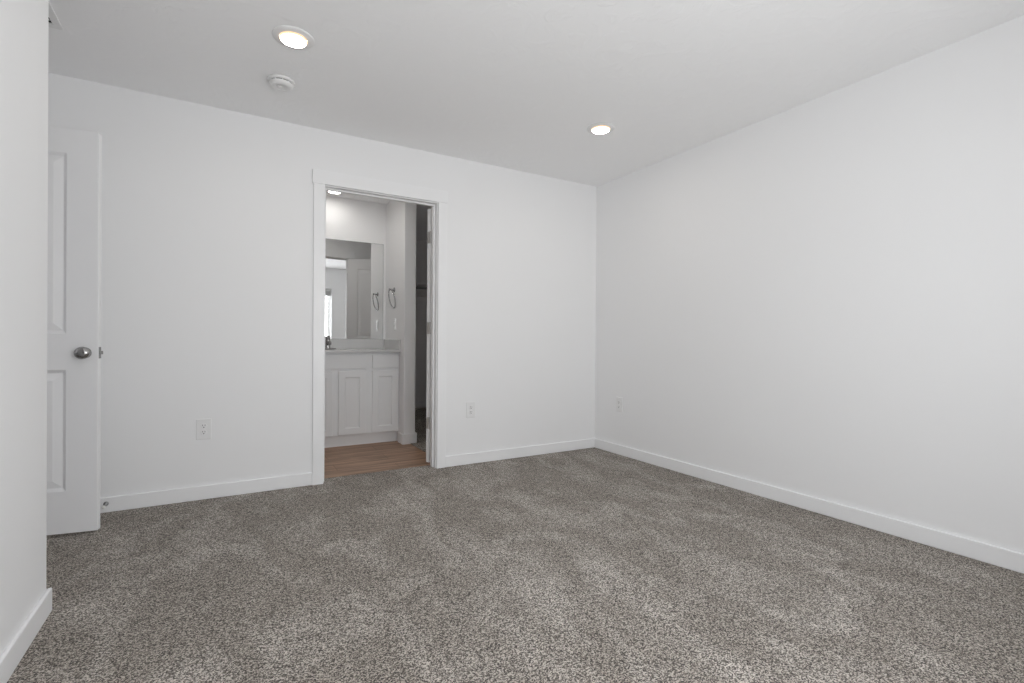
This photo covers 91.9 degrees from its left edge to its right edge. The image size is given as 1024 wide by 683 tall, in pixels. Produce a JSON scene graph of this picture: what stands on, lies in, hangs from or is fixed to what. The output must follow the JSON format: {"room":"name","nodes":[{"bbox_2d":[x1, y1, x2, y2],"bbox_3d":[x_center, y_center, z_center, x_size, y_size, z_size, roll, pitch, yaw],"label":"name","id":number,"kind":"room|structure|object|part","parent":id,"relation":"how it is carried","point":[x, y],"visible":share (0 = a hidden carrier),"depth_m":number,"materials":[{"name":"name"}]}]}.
{"room":"empty bedroom","nodes":[
{"label":"empty bedroom","id":0,"kind":"room"},
{"bbox_2d":[0,0,48,655],"bbox_3d":[-1.379,-0.230,0.502,0.784,2.440,2.522,0,0,-30],"label":"wall","id":1,"kind":"structure","parent":0,"point":[23,23],"depth_m":1.56,"materials":[{"name":"white paint"}]},
{"bbox_2d":[0,588,51,682],"bbox_3d":[-1.385,0.947,0.515,0.798,0.086,2.536,0,0,-30],"label":"baseboard","id":2,"kind":"structure","parent":1,"relation":"attached to","point":[10,658],"depth_m":1.56,"materials":[{"name":"white paint"}]},
{"bbox_2d":[48,73,596,497],"bbox_3d":[-1.599,-0.241,3.314,5.687,2.440,0.115,0,0,-30],"label":"wall","id":3,"kind":"structure","parent":0,"point":[207,232],"depth_m":3.22,"materials":[{"name":"white paint"}]},
{"bbox_2d":[101,501,108,508],"bbox_3d":[-2.293,0.924,2.787,0.025,0.025,0.080,0,0,-30],"label":"door stop","id":4,"kind":"object","parent":3,"relation":"attached to","point":[106,503],"visible":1,"depth_m":2.80,"materials":[{"name":"silver metal"}]},
{"bbox_2d":[196,418,210,439],"bbox_3d":[-1.909,0.543,3.067,0.080,0.127,0.010,0,0,-30],"label":"electrical outlet","id":5,"kind":"object","parent":3,"relation":"attached to","point":[203,426],"visible":1,"depth_m":3.06,"materials":[{"name":"white plastic"}]},
{"bbox_2d":[100,472,311,512],"bbox_3d":[-2.171,0.934,2.913,1.864,0.086,0.014,0,0,-30],"label":"baseboard","id":6,"kind":"structure","parent":3,"relation":"attached to","point":[171,496],"depth_m":3.06,"materials":[{"name":"white paint"}]},
{"bbox_2d":[312,169,447,484],"bbox_3d":[-0.973,-0.090,3.682,0.991,2.165,0.159,0,0,-30],"label":"door frame","id":7,"kind":"structure","parent":3,"relation":"attached to","point":[323,181],"depth_m":3.63,"materials":[{"name":"white paint"}]},
{"bbox_3d":[-1.328,-0.050,3.397,0.071,2.062,0.018,0,0,-30],"label":"casing","id":8,"kind":"part","parent":7,"relation":"part of","materials":[{"name":"white paint"}]},
{"bbox_3d":[-0.933,-1.125,3.618,0.986,0.093,0.022,0,0,-30],"label":"header casing","id":9,"kind":"part","parent":7,"relation":"part of","materials":[{"name":"white paint"}]},
{"bbox_3d":[-0.547,-0.046,3.854,0.071,2.062,0.018,0,0,-30],"label":"casing","id":10,"kind":"part","parent":7,"relation":"part of","materials":[{"name":"white paint"}]},
{"bbox_2d":[426,209,431,461],"bbox_3d":[-0.472,-0.047,4.313,0.133,2.030,0.822,1,0,30],"label":"door","id":11,"kind":"structure","parent":3,"relation":"in","point":[429,210],"depth_m":3.97,"materials":[{"name":"white paint"}]},
{"bbox_2d":[466,402,474,417],"bbox_3d":[-0.331,0.551,3.990,0.080,0.127,0.010,0,0,-30],"label":"electrical outlet","id":12,"kind":"object","parent":3,"relation":"attached to","point":[470,406],"visible":1,"depth_m":3.99,"materials":[{"name":"white plastic"}]},
{"bbox_2d":[445,438,594,466],"bbox_3d":[0.128,0.945,4.259,1.512,0.086,0.014,0,0,-30],"label":"baseboard","id":13,"kind":"structure","parent":3,"relation":"attached to","point":[486,456],"depth_m":4.20,"materials":[{"name":"white paint"}]},
{"bbox_2d":[326,196,385,338],"bbox_3d":[-2.458,-0.226,4.701,2.505,2.490,0.100,0,0,-30],"label":"wall","id":14,"kind":"structure","parent":0,"point":[346,219],"depth_m":5.14,"materials":[{"name":"white paint"}]},
{"bbox_2d":[325,238,383,338],"bbox_3d":[-1.876,-0.531,4.978,1.167,1.010,0.006,0,0,-30],"label":"mirror","id":15,"kind":"object","parent":14,"relation":"attached to","point":[353,269],"visible":0.44,"depth_m":5.11,"materials":[{"name":"silver mirror"}]},
{"bbox_2d":[325,339,383,348],"bbox_3d":[-1.870,0.025,4.977,1.209,0.100,0.020,0,0,-30],"label":"backsplash","id":16,"kind":"structure","parent":14,"relation":"attached to","point":[336,343],"depth_m":5.12,"materials":[{"name":"grey stone"}]},
{"bbox_2d":[385,201,415,440],"bbox_3d":[-1.564,-0.224,5.769,0.117,2.490,2.300,0,0,-30],"label":"wall","id":17,"kind":"structure","parent":0,"point":[400,216],"depth_m":4.80,"materials":[{"name":"white paint"}]},
{"bbox_2d":[388,287,395,307],"bbox_3d":[-1.217,-0.443,5.003,0.060,0.209,0.191,0,0,-30],"label":"towel ring","id":18,"kind":"object","parent":17,"relation":"attached to","point":[393,289],"visible":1,"depth_m":5.00,"materials":[{"name":"silver metal"}]},
{"bbox_2d":[393,318,395,329],"bbox_3d":[-1.187,-0.173,4.999,0.009,0.118,0.074,0,0,-30],"label":"wall plate","id":19,"kind":"object","parent":17,"relation":"attached to","point":[394,319],"visible":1,"depth_m":4.98,"materials":[{"name":"white plastic"}]},
{"bbox_2d":[398,432,416,444],"bbox_3d":[-1.569,0.929,5.767,0.145,0.105,2.314,0,0,-30],"label":"baseboard","id":20,"kind":"structure","parent":17,"relation":"attached to","point":[403,439],"depth_m":4.77,"materials":[{"name":"white paint"}]},
{"bbox_2d":[415,240,426,401],"bbox_3d":[-1.520,-0.228,7.194,1.400,2.490,0.115,0,0,-30],"label":"wall","id":21,"kind":"structure","parent":0,"point":[421,246],"depth_m":7.24,"materials":[{"name":"white paint"}]},
{"bbox_2d":[415,401,425,407],"bbox_3d":[-1.489,0.921,7.146,1.386,0.098,0.014,0,0,-30],"label":"baseboard","id":22,"kind":"structure","parent":21,"relation":"attached to","point":[418,404],"depth_m":7.23,"materials":[{"name":"white paint"}]},
{"bbox_2d":[416,282,426,297],"bbox_3d":[-1.396,-0.734,6.987,1.400,0.185,0.360,0,0,-30],"label":"closet shelf","id":23,"kind":"object","parent":21,"relation":"attached to","point":[421,287],"visible":0.02,"depth_m":7.19,"materials":[{"name":"white paint"}]},
{"bbox_2d":[7,408,1023,682],"bbox_3d":[-1.421,1.012,3.098,5.587,0.060,7.270,0,0,-30],"label":"floor","id":24,"kind":"structure","parent":0,"point":[589,565],"depth_m":2.00,"materials":[{"name":"carpet"}]},
{"bbox_2d":[324,352,398,447],"bbox_3d":[-1.749,0.541,4.771,1.200,0.885,0.504,0,0,-30],"label":"vanity cabinet","id":25,"kind":"object","parent":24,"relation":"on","point":[362,388],"visible":0.57,"depth_m":4.68,"materials":[{"name":"white paint"}]},
{"bbox_3d":[-1.757,0.571,4.486,0.252,0.594,0.020,0,0,-30],"label":"cabinet door","id":26,"kind":"part","parent":25,"relation":"part of","materials":[{"name":"white paint"}]},
{"bbox_3d":[-1.497,0.573,4.638,0.253,0.594,0.020,0,0,-30],"label":"cabinet door","id":27,"kind":"part","parent":25,"relation":"part of","materials":[{"name":"white paint"}]},
{"bbox_2d":[325,339,400,352],"bbox_3d":[-1.741,0.092,4.756,1.209,0.230,0.534,0,0,-30],"label":"countertop","id":28,"kind":"structure","parent":25,"relation":"on","point":[341,345],"depth_m":5.06,"materials":[{"name":"grey stone"}]},
{"bbox_2d":[325,336,335,348],"bbox_3d":[-1.817,0.008,4.851,0.141,0.134,0.161,0,0,-1],"label":"faucet","id":29,"kind":"object","parent":28,"relation":"on","point":[328,343],"visible":0.91,"depth_m":4.87,"materials":[{"name":"grey metal"}]},
{"bbox_3d":[-1.227,0.190,4.793,0.251,0.132,0.020,0,0,-30],"label":"drawer","id":30,"kind":"part","parent":25,"relation":"part of","materials":[{"name":"white paint"}]},
{"bbox_3d":[-1.230,0.574,4.795,0.251,0.594,0.020,0,0,-30],"label":"cabinet door","id":31,"kind":"part","parent":25,"relation":"part of","materials":[{"name":"white paint"}]},
{"bbox_2d":[48,0,1023,240],"bbox_3d":[-1.450,-1.499,3.071,5.687,0.080,7.285,0,0,-30],"label":"ceiling","id":32,"kind":"structure","parent":0,"point":[519,85],"depth_m":2.55,"materials":[{"name":"white paint"}]},
{"bbox_2d":[48,2,62,29],"bbox_3d":[-2.158,-1.455,2.069,0.353,0.011,0.371,0,0,-30],"label":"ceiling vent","id":33,"kind":"object","parent":32,"relation":"in","point":[53,22],"visible":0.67,"depth_m":2.25,"materials":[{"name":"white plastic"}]},
{"bbox_2d":[267,74,294,90],"bbox_3d":[-1.288,-1.437,2.765,0.140,0.040,0.140,0,0,-30],"label":"smoke detector","id":34,"kind":"object","parent":32,"relation":"attached to","point":[279,82],"visible":1,"depth_m":2.73,"materials":[{"name":"white plastic"}]},
{"bbox_2d":[272,25,313,49],"bbox_3d":[-1.045,-1.444,2.367,0.186,0.020,0.186,0,0,-30],"label":"recessed light","id":35,"kind":"object","parent":32,"relation":"in","point":[292,37],"visible":1,"depth_m":2.34,"materials":[{"name":"white plastic"}]},
{"bbox_2d":[587,122,614,134],"bbox_3d":[0.601,-1.435,3.354,0.186,0.020,0.186,0,0,-30],"label":"recessed light","id":36,"kind":"object","parent":32,"relation":"in","point":[599,128],"visible":1,"depth_m":3.33,"materials":[{"name":"white plastic"}]},
{"bbox_2d":[595,15,1023,552],"bbox_3d":[0.945,-0.202,4.483,0.115,2.490,7.285,0,0,-30],"label":"wall","id":37,"kind":"structure","parent":0,"point":[822,297],"depth_m":2.77,"materials":[{"name":"white paint"}]},
{"bbox_2d":[616,397,622,411],"bbox_3d":[0.943,0.555,4.357,0.010,0.127,0.080,0,0,-30],"label":"electrical outlet","id":38,"kind":"object","parent":37,"relation":"attached to","point":[619,401],"visible":1,"depth_m":4.35,"materials":[{"name":"white plastic"}]},
{"bbox_2d":[595,438,1023,573],"bbox_3d":[1.719,0.960,3.023,0.014,0.086,3.728,0,0,-30],"label":"baseboard","id":39,"kind":"structure","parent":37,"relation":"attached to","point":[987,553],"depth_m":2.76,"materials":[{"name":"white paint"}]},
{"bbox_3d":[-2.683,-0.243,1.839,0.115,2.440,1.335,0,0,-30],"label":"wall","id":40,"kind":"structure","parent":0,"visible":0},
{"bbox_2d":[47,126,102,534],"bbox_3d":[-2.471,-0.053,2.409,0.784,2.030,0.133,0,0,-20],"label":"door","id":41,"kind":"structure","parent":40,"relation":"in","point":[74,352],"depth_m":2.49,"materials":[{"name":"white paint"}]},
{"bbox_3d":[-2.153,0.057,2.482,0.067,0.063,0.049,0,0,-20],"label":"knob","id":42,"kind":"part","parent":41,"relation":"part of","materials":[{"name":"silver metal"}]}
]}

